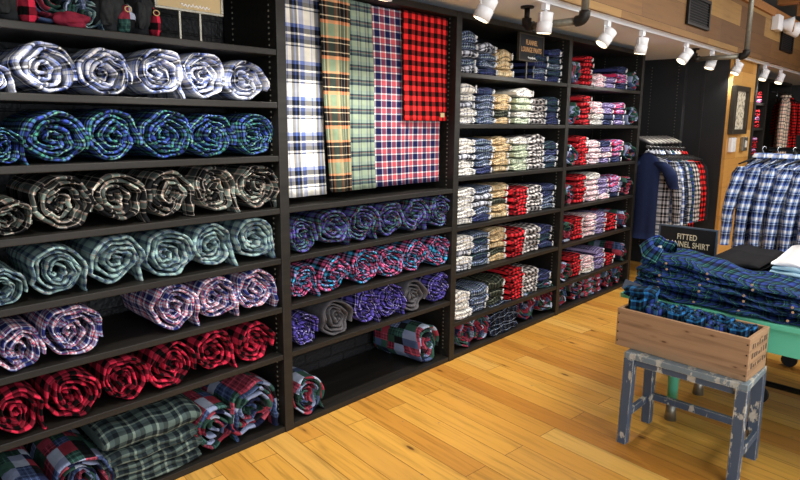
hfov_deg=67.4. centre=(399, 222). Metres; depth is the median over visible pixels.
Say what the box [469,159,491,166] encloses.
folded flannel
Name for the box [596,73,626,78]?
folded flannel
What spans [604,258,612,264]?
folded flannel
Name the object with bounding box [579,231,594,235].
folded flannel
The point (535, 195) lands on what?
folded flannel
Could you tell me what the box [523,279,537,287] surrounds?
folded flannel
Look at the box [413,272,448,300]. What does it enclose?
rolled blanket
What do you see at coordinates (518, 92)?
folded flannel
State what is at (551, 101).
folded flannel
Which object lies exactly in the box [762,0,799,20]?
ceiling
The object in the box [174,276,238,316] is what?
rolled blanket
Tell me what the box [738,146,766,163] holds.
clothes hanger
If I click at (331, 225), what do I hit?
rolled blanket
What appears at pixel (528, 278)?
folded flannel
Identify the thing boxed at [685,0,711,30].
air vent
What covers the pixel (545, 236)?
folded flannel
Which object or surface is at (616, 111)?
folded flannel
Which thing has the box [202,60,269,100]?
rolled blanket
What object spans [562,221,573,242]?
rolled blanket
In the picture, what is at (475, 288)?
folded flannel
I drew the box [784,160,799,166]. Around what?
clothes hanger
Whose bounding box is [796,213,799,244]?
shirt
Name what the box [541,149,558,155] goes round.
folded flannel
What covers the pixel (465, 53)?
folded flannel
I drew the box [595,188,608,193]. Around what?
folded flannel
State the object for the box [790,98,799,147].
shirt
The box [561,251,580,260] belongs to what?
folded flannel
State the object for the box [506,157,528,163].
folded flannel
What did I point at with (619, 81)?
folded flannel
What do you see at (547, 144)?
folded flannel
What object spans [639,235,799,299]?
shirt
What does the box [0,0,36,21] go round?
hat
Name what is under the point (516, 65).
folded flannel
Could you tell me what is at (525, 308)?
rolled blanket
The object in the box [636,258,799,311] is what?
shirt
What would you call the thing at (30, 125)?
rolled blanket
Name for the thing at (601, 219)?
folded flannel
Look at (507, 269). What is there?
folded flannel
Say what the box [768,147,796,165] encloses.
clothes hanger
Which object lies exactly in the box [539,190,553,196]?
folded flannel
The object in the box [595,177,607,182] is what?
folded flannel
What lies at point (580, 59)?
folded flannel
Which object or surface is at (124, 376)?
rolled blanket
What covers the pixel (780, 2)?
ceiling
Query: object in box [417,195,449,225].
rolled blanket
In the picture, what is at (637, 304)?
shirt
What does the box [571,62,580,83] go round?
rolled blanket
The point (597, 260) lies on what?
folded flannel
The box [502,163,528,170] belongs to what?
folded flannel
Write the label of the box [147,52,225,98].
rolled blanket
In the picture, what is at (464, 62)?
folded flannel
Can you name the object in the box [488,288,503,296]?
folded flannel
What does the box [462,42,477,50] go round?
folded flannel
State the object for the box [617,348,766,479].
wooden stool
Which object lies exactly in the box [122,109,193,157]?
rolled blanket
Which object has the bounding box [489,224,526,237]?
folded flannel
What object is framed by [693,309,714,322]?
shirt
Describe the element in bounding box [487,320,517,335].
folded blanket
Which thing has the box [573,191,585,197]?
folded flannel
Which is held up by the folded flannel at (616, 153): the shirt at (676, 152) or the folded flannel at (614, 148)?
the folded flannel at (614, 148)
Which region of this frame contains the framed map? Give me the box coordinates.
[727,85,750,133]
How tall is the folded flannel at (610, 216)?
0.062 m
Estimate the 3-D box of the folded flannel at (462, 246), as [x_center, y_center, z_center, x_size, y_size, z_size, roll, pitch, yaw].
[0.308,0.139,4.050,0.207,0.054,0.353,-9,13,-44]
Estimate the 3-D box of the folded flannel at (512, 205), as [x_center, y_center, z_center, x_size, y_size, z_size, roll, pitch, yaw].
[0.759,-0.146,4.467,0.355,0.054,0.205,10,13,44]
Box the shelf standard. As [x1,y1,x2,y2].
[639,66,679,241]
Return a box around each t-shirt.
[632,152,678,238]
[713,244,783,269]
[745,263,772,270]
[770,268,799,277]
[771,245,799,268]
[772,265,799,272]
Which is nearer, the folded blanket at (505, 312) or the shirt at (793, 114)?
the folded blanket at (505, 312)
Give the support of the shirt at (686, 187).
hanging from the clothes hanger
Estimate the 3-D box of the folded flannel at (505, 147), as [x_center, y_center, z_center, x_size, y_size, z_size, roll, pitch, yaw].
[0.601,-0.535,4.267,0.355,0.054,0.216,10,13,43]
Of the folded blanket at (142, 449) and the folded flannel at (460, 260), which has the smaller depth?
the folded blanket at (142, 449)
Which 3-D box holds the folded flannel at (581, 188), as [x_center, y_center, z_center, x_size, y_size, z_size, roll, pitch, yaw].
[1.404,-0.297,5.123,0.353,0.055,0.203,9,13,43]
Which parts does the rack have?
rail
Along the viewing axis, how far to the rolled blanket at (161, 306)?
2.56 m
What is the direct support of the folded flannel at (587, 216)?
on the folded flannel at (592, 222)
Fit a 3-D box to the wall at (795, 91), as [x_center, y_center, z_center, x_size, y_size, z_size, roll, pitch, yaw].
[9.185,-1.308,8.052,7.470,3.200,0.100,10,13,43]
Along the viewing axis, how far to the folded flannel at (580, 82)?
4.85 m
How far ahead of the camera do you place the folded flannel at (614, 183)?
5.47 m
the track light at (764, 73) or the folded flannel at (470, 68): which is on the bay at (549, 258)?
the folded flannel at (470, 68)
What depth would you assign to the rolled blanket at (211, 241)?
2.65 m
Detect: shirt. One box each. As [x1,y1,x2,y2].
[622,264,799,317]
[623,285,659,299]
[628,295,648,312]
[634,271,799,318]
[635,276,799,325]
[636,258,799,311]
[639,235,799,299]
[642,259,799,302]
[644,150,681,234]
[645,303,665,317]
[649,296,657,303]
[656,301,675,308]
[659,150,684,224]
[661,150,688,223]
[664,150,694,225]
[665,307,686,321]
[667,151,691,223]
[674,151,697,225]
[675,304,694,314]
[677,151,700,225]
[680,151,703,226]
[683,151,706,226]
[684,313,705,326]
[693,160,708,227]
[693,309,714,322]
[705,319,726,331]
[713,313,735,324]
[720,153,773,247]
[726,322,749,337]
[734,153,784,247]
[736,322,757,336]
[749,154,799,249]
[763,157,799,249]
[769,101,796,147]
[772,95,791,153]
[779,170,799,251]
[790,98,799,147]
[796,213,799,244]
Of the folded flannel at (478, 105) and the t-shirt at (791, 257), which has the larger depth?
the folded flannel at (478, 105)
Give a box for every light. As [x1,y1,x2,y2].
[473,0,497,22]
[536,3,553,33]
[596,21,616,48]
[633,31,648,54]
[676,43,693,64]
[704,50,716,69]
[730,59,743,75]
[759,65,769,80]
[771,14,799,37]
[774,70,785,84]
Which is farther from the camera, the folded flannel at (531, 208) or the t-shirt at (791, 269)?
the folded flannel at (531, 208)
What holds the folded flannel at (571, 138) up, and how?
on the folded flannel at (574, 144)
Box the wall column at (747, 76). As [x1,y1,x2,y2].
[715,59,756,253]
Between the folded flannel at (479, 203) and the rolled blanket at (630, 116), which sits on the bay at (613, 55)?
the rolled blanket at (630, 116)
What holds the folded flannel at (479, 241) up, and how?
on the folded flannel at (478, 248)
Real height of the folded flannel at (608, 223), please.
0.054 m
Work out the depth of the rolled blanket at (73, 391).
2.30 m
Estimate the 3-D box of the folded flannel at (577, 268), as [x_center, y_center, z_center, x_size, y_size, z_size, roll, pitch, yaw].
[1.391,0.377,5.230,0.353,0.055,0.197,9,13,42]
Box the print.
[735,91,745,128]
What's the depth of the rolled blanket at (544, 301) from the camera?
4.84 m
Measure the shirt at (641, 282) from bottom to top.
0.101 m
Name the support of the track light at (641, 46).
attached to the track
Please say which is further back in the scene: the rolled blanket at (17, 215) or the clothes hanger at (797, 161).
the clothes hanger at (797, 161)
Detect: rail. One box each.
[644,146,685,148]
[770,91,792,95]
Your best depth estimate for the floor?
3.09 m
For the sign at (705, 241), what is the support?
on the table at (787, 361)
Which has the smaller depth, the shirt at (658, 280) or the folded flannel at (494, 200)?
the shirt at (658, 280)
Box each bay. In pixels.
[0,0,293,479]
[289,0,462,427]
[454,12,572,358]
[558,36,645,313]
[750,78,791,161]
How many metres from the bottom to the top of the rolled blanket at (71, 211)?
0.206 m
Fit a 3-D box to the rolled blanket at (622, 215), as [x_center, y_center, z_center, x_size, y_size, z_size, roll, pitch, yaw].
[2.026,-0.047,5.784,0.357,0.168,0.168,10,13,43]
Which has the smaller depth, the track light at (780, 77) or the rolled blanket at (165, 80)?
the rolled blanket at (165, 80)
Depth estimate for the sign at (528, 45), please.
4.23 m
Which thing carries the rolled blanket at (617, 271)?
on the bay at (613, 55)
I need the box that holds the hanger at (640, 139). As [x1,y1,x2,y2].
[639,138,651,144]
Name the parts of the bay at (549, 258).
shelf, shelf, shelf, shelf, shelf, shelf, shelf, panel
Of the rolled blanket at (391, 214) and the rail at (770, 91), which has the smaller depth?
the rolled blanket at (391, 214)
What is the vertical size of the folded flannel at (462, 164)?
0.055 m
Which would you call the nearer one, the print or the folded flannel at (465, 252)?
the folded flannel at (465, 252)
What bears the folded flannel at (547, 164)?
on the bay at (549, 258)
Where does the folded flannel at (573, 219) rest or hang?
on the folded flannel at (578, 225)
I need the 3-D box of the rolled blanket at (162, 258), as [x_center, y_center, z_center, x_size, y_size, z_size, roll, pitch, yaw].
[-1.069,0.109,2.609,0.374,0.202,0.217,10,13,43]
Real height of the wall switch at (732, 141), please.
0.150 m
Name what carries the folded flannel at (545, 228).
on the folded flannel at (545, 236)
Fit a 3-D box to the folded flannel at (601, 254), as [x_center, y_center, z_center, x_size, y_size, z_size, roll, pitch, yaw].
[1.696,0.281,5.540,0.353,0.055,0.200,9,13,43]
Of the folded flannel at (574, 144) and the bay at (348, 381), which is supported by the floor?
the bay at (348, 381)
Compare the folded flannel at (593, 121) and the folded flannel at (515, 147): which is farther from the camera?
the folded flannel at (593, 121)
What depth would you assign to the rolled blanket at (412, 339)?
3.84 m
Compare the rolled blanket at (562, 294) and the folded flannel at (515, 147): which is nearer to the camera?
the folded flannel at (515, 147)
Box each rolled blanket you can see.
[0,41,77,93]
[0,65,15,92]
[0,109,90,161]
[0,127,28,164]
[0,194,31,234]
[0,261,27,305]
[0,315,45,371]
[0,380,46,433]
[0,445,48,479]
[6,172,94,228]
[6,241,87,294]
[18,302,102,354]
[25,365,100,416]
[26,428,114,479]
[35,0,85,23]
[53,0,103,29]
[61,47,132,95]
[61,170,149,221]
[61,233,145,283]
[68,108,143,159]
[81,353,148,398]
[117,48,184,98]
[120,168,194,216]
[121,283,199,329]
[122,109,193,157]
[125,228,194,275]
[129,340,196,387]
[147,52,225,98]
[160,113,236,156]
[164,222,237,265]
[167,165,240,211]
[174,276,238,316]
[175,329,236,368]
[181,387,238,448]
[200,371,277,435]
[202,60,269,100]
[210,113,272,154]
[213,163,278,207]
[215,217,275,257]
[221,268,278,307]
[221,320,275,360]
[289,208,350,244]
[289,215,317,251]
[290,261,319,296]
[291,309,318,344]
[293,367,324,414]
[298,299,352,334]
[299,254,350,290]
[330,204,379,239]
[334,248,378,282]
[336,290,380,321]
[362,244,403,276]
[365,201,403,235]
[371,284,406,315]
[373,319,438,361]
[388,239,427,270]
[390,198,429,230]
[394,279,427,310]
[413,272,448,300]
[414,234,449,265]
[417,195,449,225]
[454,321,476,346]
[471,315,489,339]
[515,292,535,318]
[533,282,553,310]
[559,281,566,305]
[560,262,571,281]
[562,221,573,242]
[564,184,572,204]
[565,280,583,298]
[566,144,577,165]
[569,102,579,123]
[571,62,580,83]
[588,239,625,260]
[590,207,628,226]
[600,269,613,286]
[612,265,622,282]
[617,176,632,194]
[618,143,635,160]
[620,107,637,124]
[624,72,638,89]
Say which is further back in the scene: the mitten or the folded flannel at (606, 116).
the folded flannel at (606, 116)
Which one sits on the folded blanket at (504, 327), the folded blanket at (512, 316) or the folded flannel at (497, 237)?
the folded blanket at (512, 316)
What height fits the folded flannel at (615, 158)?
0.055 m
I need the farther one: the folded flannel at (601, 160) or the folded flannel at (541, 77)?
the folded flannel at (601, 160)
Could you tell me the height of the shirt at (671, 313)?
0.214 m
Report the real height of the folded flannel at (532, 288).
0.053 m
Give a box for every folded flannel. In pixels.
[455,289,469,302]
[455,300,468,310]
[455,307,472,319]
[456,249,470,256]
[456,256,472,264]
[456,262,471,271]
[456,278,488,296]
[457,209,475,218]
[457,217,471,224]
[457,229,489,238]
[457,234,472,243]
[457,242,473,250]
[458,180,508,190]
[458,183,492,193]
[458,187,475,196]
[458,195,473,203]
[458,203,472,210]
[459,137,491,144]
[459,138,475,145]
[459,145,474,153]
[459,154,475,160]
[459,160,473,167]
[459,168,475,175]
[460,94,474,101]
[460,101,474,107]
[460,108,476,115]
[460,116,475,123]
[460,136,508,144]
[461,50,478,58]
[461,58,475,65]
[461,65,478,73]
[461,83,476,93]
[461,272,504,289]
[462,30,477,43]
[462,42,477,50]
[465,251,489,259]
[467,152,493,159]
[467,214,491,221]
[467,244,488,252]
[468,200,491,207]
[468,293,488,304]
[468,302,485,311]
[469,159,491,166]
[469,192,492,200]
[470,145,494,152]
[470,165,492,173]
[471,95,494,101]
[471,102,494,109]
[471,116,495,123]
[471,237,489,245]
[471,257,488,265]
[472,42,496,53]
[472,87,494,94]
[472,206,491,214]
[473,53,497,61]
[473,109,494,116]
[473,226,505,234]
[474,60,497,68]
[475,68,497,75]
[481,271,525,281]
[484,240,506,247]
[485,210,507,217]
[485,295,502,304]
[486,197,506,204]
[486,203,508,210]
[486,246,505,254]
[486,264,522,274]
[487,233,506,241]
[487,253,506,260]
[488,157,509,164]
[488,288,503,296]
[489,190,507,197]
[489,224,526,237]
[490,60,512,69]
[490,94,511,102]
[490,103,510,109]
[490,152,508,158]
[490,165,508,171]
[491,49,513,61]
[491,110,510,116]
[491,117,509,123]
[491,144,511,151]
[493,134,544,143]
[494,88,533,97]
[495,69,513,76]
[496,221,540,233]
[499,285,523,293]
[501,195,528,202]
[501,249,523,256]
[501,291,523,299]
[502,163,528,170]
[502,236,525,244]
[503,182,541,192]
[503,279,523,287]
[504,137,529,143]
[504,150,529,157]
[504,185,529,195]
[504,201,527,208]
[504,243,525,250]
[506,117,530,123]
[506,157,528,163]
[507,98,532,103]
[507,180,555,190]
[507,208,528,214]
[509,54,548,62]
[509,104,532,110]
[509,111,530,117]
[509,144,528,150]
[509,263,538,274]
[510,68,546,75]
[511,49,561,57]
[511,74,546,80]
[511,220,551,234]
[512,61,548,68]
[516,263,550,281]
[522,285,536,292]
[523,162,544,168]
[523,205,541,211]
[523,232,539,239]
[523,239,539,245]
[523,273,538,281]
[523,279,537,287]
[524,245,537,252]
[525,150,544,156]
[525,156,543,162]
[525,192,542,198]
[525,198,542,205]
[526,144,543,149]
[527,97,559,105]
[527,105,546,111]
[527,111,546,117]
[529,98,546,104]
[529,118,545,123]
[534,240,553,247]
[535,279,551,287]
[536,233,551,241]
[537,203,554,208]
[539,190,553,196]
[540,141,557,148]
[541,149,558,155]
[541,155,557,161]
[541,161,555,167]
[541,195,554,202]
[542,117,559,124]
[543,64,561,69]
[543,106,559,111]
[544,57,561,63]
[544,70,562,76]
[544,112,557,117]
[546,76,559,82]
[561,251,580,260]
[561,259,582,266]
[562,249,604,258]
[563,215,583,223]
[564,210,596,220]
[564,244,603,253]
[565,180,585,186]
[566,171,599,179]
[566,174,587,180]
[566,251,593,261]
[568,135,588,141]
[568,142,586,147]
[568,209,605,217]
[569,119,590,124]
[569,271,579,276]
[570,95,592,101]
[570,234,583,239]
[571,197,584,202]
[571,228,582,234]
[571,265,581,272]
[572,56,593,62]
[573,186,586,191]
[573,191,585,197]
[573,223,582,228]
[574,159,588,164]
[575,102,591,106]
[575,147,589,153]
[577,74,593,79]
[577,80,592,85]
[577,154,586,158]
[579,107,591,112]
[579,113,589,118]
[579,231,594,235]
[579,261,593,267]
[580,62,593,68]
[580,220,596,225]
[580,266,593,272]
[581,67,592,74]
[581,226,595,231]
[582,179,597,184]
[582,195,597,200]
[584,189,598,195]
[585,140,600,146]
[585,147,600,152]
[585,152,600,158]
[585,158,598,163]
[585,184,597,189]
[586,108,603,113]
[587,101,601,107]
[587,114,603,118]
[588,119,602,124]
[588,139,623,145]
[589,74,605,81]
[589,227,604,233]
[590,66,627,73]
[590,81,604,86]
[592,257,605,263]
[592,262,603,268]
[593,217,606,222]
[593,223,605,227]
[595,146,611,151]
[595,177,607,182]
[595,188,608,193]
[595,193,608,198]
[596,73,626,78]
[596,140,611,146]
[596,182,608,187]
[598,152,611,157]
[598,157,609,162]
[600,103,615,108]
[600,114,613,119]
[600,174,620,181]
[601,120,612,124]
[602,108,613,113]
[602,225,616,230]
[603,77,616,82]
[603,220,616,225]
[603,252,614,259]
[604,212,616,220]
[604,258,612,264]
[605,83,614,87]
[605,186,620,191]
[606,181,618,186]
[607,156,621,161]
[607,191,618,196]
[610,78,627,83]
[610,115,623,119]
[610,146,622,151]
[610,151,620,156]
[611,109,625,114]
[612,102,624,108]
[612,120,624,124]
[613,84,626,89]
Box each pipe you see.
[521,0,590,31]
[691,0,753,61]
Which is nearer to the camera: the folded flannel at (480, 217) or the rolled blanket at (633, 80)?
the folded flannel at (480, 217)
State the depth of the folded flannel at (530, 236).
4.56 m
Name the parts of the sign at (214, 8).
post, frame, post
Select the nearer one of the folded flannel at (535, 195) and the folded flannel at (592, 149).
the folded flannel at (535, 195)
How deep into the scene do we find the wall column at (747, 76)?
6.35 m
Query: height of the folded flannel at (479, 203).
0.054 m
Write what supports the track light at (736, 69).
attached to the track
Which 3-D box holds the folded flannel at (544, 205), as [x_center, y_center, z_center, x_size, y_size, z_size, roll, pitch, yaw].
[1.044,-0.151,4.805,0.356,0.054,0.207,9,13,43]
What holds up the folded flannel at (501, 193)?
on the folded flannel at (494, 200)
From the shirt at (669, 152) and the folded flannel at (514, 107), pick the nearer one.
the folded flannel at (514, 107)
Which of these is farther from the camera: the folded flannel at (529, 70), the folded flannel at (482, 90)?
the folded flannel at (529, 70)
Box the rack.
[768,147,799,154]
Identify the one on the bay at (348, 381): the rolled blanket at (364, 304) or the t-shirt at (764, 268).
the rolled blanket at (364, 304)
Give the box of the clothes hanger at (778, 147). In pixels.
[753,147,779,164]
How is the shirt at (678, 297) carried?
on the table at (783, 340)
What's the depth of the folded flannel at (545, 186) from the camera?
4.71 m
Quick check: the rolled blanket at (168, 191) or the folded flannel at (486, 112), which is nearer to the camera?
the rolled blanket at (168, 191)
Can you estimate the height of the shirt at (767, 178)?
0.826 m
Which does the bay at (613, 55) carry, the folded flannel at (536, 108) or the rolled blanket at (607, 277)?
the rolled blanket at (607, 277)
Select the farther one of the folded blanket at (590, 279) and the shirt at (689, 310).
the folded blanket at (590, 279)
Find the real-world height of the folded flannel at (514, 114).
0.055 m
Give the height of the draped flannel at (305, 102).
0.993 m
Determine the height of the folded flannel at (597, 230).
0.055 m
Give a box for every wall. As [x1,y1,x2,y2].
[0,0,596,448]
[559,0,799,71]
[630,58,688,261]
[681,58,730,229]
[786,85,799,153]
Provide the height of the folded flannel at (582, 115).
0.055 m
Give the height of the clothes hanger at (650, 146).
0.138 m
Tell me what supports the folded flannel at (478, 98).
on the folded flannel at (478, 105)
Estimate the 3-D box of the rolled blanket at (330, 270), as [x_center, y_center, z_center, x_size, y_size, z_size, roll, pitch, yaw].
[-0.456,0.253,3.277,0.372,0.194,0.217,10,13,43]
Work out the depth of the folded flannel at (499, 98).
4.10 m
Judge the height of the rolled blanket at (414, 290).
0.191 m
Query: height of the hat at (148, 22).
0.193 m
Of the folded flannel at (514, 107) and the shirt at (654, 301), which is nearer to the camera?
the shirt at (654, 301)
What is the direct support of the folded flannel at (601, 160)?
on the bay at (613, 55)
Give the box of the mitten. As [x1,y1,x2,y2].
[53,11,90,27]
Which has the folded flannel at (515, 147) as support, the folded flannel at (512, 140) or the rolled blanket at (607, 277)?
the folded flannel at (512, 140)
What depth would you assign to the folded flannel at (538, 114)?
4.40 m
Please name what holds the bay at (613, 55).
on the floor
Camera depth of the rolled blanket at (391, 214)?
3.42 m
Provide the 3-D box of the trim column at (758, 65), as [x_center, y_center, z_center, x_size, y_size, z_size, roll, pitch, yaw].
[3.644,-0.720,7.138,0.910,2.235,0.080,10,13,43]
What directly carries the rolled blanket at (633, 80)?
on the bay at (613, 55)
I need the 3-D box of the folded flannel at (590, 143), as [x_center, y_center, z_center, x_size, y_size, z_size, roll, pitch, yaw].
[1.544,-0.688,5.216,0.356,0.063,0.202,9,13,41]
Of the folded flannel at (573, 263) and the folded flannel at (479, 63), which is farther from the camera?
the folded flannel at (573, 263)
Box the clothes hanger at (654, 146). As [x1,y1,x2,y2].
[638,146,674,160]
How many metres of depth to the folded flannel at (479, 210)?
4.05 m
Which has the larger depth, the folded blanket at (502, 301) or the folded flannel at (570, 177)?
the folded flannel at (570, 177)
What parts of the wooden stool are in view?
leg, leg, seat, leg, leg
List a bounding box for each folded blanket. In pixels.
[77,423,198,469]
[80,394,201,450]
[92,436,202,479]
[114,447,201,479]
[486,299,514,307]
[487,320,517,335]
[488,305,517,320]
[490,312,518,326]
[580,286,600,296]
[582,273,600,282]
[583,278,601,289]
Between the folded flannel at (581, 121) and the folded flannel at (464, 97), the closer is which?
the folded flannel at (464, 97)
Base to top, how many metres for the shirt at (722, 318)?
0.204 m
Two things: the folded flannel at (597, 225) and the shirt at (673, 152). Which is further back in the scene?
the shirt at (673, 152)
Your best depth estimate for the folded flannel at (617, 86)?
5.31 m
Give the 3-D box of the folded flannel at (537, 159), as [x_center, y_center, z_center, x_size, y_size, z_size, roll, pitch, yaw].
[0.907,-0.490,4.585,0.355,0.055,0.207,10,13,44]
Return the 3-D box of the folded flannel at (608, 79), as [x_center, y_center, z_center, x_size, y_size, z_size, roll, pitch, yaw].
[1.708,-1.248,5.280,0.355,0.053,0.201,9,13,42]
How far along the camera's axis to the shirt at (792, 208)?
4.28 m
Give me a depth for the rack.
4.44 m
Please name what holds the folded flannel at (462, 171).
on the bay at (549, 258)
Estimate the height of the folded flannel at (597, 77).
0.063 m
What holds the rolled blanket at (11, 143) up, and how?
on the bay at (254, 30)
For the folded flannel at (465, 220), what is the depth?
3.91 m
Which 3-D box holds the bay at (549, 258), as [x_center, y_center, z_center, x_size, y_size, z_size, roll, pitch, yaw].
[0.677,-0.280,4.415,0.450,2.200,1.354,10,13,43]
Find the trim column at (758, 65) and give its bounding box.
[747,64,759,163]
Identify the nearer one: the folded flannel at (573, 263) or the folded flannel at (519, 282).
the folded flannel at (519, 282)
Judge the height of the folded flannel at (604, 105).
0.055 m
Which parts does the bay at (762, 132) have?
panel, shelf, panel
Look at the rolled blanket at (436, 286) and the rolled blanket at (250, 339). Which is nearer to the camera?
the rolled blanket at (250, 339)
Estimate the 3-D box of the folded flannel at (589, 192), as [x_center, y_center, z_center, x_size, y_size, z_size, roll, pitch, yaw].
[1.554,-0.275,5.291,0.353,0.053,0.204,10,13,44]
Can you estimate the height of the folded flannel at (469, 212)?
0.054 m
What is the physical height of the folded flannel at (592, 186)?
0.053 m
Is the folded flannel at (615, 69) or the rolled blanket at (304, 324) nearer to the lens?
the rolled blanket at (304, 324)
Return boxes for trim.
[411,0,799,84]
[741,0,799,21]
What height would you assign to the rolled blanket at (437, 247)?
0.202 m
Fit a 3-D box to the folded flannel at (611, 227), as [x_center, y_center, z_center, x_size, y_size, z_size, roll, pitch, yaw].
[1.839,0.031,5.654,0.353,0.054,0.205,9,13,43]
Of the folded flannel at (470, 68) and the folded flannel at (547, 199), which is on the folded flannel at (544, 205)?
the folded flannel at (547, 199)
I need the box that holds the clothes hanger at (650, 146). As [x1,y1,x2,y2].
[638,146,670,160]
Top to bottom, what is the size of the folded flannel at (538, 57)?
0.052 m
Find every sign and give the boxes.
[152,0,222,40]
[516,32,544,80]
[658,223,718,255]
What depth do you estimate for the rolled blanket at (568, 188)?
4.84 m
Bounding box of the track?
[530,0,799,74]
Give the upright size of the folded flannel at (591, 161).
0.052 m
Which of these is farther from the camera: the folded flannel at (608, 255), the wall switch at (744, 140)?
the wall switch at (744, 140)
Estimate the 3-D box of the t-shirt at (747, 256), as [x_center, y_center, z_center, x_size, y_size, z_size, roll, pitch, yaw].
[2.018,0.196,3.490,0.274,0.030,0.611,10,13,43]
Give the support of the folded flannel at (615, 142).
on the folded flannel at (614, 148)
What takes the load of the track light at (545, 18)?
attached to the track
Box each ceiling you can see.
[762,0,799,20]
[777,0,799,5]
[796,4,799,16]
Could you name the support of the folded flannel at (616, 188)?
on the folded flannel at (611, 194)
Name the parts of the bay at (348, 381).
shelf, shelf, shelf, shelf, shelf, panel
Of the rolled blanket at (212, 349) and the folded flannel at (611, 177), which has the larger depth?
the folded flannel at (611, 177)
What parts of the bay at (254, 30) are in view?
shelf, shelf, shelf, shelf, shelf, shelf, shelf, shelf, panel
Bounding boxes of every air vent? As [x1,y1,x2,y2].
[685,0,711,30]
[779,30,793,53]
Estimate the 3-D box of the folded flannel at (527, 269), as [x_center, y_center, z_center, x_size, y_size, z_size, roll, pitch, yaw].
[0.900,0.361,4.727,0.353,0.053,0.209,10,13,44]
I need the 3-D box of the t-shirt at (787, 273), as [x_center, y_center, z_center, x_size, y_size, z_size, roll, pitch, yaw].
[2.272,0.235,3.248,0.364,0.030,0.669,9,12,40]
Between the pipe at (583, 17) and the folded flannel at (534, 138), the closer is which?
the pipe at (583, 17)
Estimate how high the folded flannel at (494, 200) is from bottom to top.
0.054 m
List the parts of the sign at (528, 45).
post, frame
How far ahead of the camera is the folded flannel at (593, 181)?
5.16 m
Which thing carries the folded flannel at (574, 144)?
on the folded flannel at (583, 150)
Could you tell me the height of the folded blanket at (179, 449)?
0.064 m
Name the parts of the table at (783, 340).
leg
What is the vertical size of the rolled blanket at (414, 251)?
0.202 m
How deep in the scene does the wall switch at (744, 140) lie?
6.50 m
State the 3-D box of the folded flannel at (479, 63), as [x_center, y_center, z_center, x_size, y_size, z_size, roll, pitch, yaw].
[0.460,-1.048,4.005,0.355,0.052,0.204,9,13,42]
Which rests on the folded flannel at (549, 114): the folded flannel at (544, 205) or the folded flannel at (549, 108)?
the folded flannel at (549, 108)
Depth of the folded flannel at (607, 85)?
5.17 m
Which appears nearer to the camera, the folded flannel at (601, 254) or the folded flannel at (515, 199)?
the folded flannel at (515, 199)
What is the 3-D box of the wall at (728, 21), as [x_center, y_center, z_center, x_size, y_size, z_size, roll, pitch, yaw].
[2.079,-1.680,4.535,0.020,0.490,14.700,10,13,43]
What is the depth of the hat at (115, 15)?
2.24 m
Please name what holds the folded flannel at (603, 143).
on the folded flannel at (603, 149)
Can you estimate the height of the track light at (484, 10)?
0.173 m
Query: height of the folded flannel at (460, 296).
0.084 m
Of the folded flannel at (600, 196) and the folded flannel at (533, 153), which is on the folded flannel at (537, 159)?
the folded flannel at (533, 153)
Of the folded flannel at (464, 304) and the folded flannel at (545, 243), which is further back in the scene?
the folded flannel at (545, 243)
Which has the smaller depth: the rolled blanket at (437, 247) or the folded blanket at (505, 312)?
the rolled blanket at (437, 247)
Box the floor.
[176,260,799,479]
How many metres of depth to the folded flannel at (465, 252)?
3.95 m
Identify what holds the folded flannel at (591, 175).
on the folded flannel at (593, 181)
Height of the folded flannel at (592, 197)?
0.055 m
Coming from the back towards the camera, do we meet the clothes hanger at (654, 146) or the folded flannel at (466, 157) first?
the clothes hanger at (654, 146)
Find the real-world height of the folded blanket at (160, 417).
0.114 m
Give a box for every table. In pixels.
[620,291,799,421]
[637,270,799,402]
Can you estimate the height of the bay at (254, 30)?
2.200 m
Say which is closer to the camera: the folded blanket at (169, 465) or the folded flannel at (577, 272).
the folded blanket at (169, 465)
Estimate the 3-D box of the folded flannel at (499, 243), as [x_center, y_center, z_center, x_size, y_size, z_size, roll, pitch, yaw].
[0.589,0.135,4.377,0.210,0.054,0.356,-9,13,-44]
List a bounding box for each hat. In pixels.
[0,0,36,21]
[89,0,135,32]
[124,0,160,35]
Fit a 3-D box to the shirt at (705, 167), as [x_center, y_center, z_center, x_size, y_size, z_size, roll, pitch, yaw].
[2.979,-0.340,6.398,0.590,0.780,0.098,8,12,37]
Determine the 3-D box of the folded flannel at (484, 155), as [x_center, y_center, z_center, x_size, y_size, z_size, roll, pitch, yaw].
[0.447,-0.463,4.111,0.353,0.054,0.218,9,13,42]
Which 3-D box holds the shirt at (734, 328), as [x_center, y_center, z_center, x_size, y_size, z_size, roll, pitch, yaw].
[1.478,0.548,2.637,0.097,0.209,0.083,-8,12,-42]
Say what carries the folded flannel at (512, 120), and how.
on the bay at (549, 258)
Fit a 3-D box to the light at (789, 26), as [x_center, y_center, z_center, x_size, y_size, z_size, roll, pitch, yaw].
[4.239,-2.139,6.558,0.551,0.204,0.186,-8,13,-41]
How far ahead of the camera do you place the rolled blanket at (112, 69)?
2.25 m
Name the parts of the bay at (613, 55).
shelf, shelf, shelf, shelf, shelf, shelf, shelf, panel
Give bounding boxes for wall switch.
[727,137,736,151]
[739,137,747,150]
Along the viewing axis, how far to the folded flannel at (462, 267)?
3.98 m
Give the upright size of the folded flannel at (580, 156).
0.055 m
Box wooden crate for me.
[615,304,769,381]
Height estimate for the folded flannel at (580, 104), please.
0.054 m
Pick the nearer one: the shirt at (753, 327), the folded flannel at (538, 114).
the shirt at (753, 327)
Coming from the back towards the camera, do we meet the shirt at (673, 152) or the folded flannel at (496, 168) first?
the shirt at (673, 152)
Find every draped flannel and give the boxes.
[285,0,326,197]
[319,0,351,191]
[350,0,375,189]
[371,5,439,186]
[396,9,447,120]
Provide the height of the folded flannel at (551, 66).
0.055 m
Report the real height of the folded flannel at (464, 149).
0.055 m
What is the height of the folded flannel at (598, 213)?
0.053 m
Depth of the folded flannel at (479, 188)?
4.07 m
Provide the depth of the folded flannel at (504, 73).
4.07 m
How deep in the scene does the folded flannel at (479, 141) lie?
4.00 m
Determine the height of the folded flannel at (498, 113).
0.054 m
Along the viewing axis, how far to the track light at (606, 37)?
3.94 m

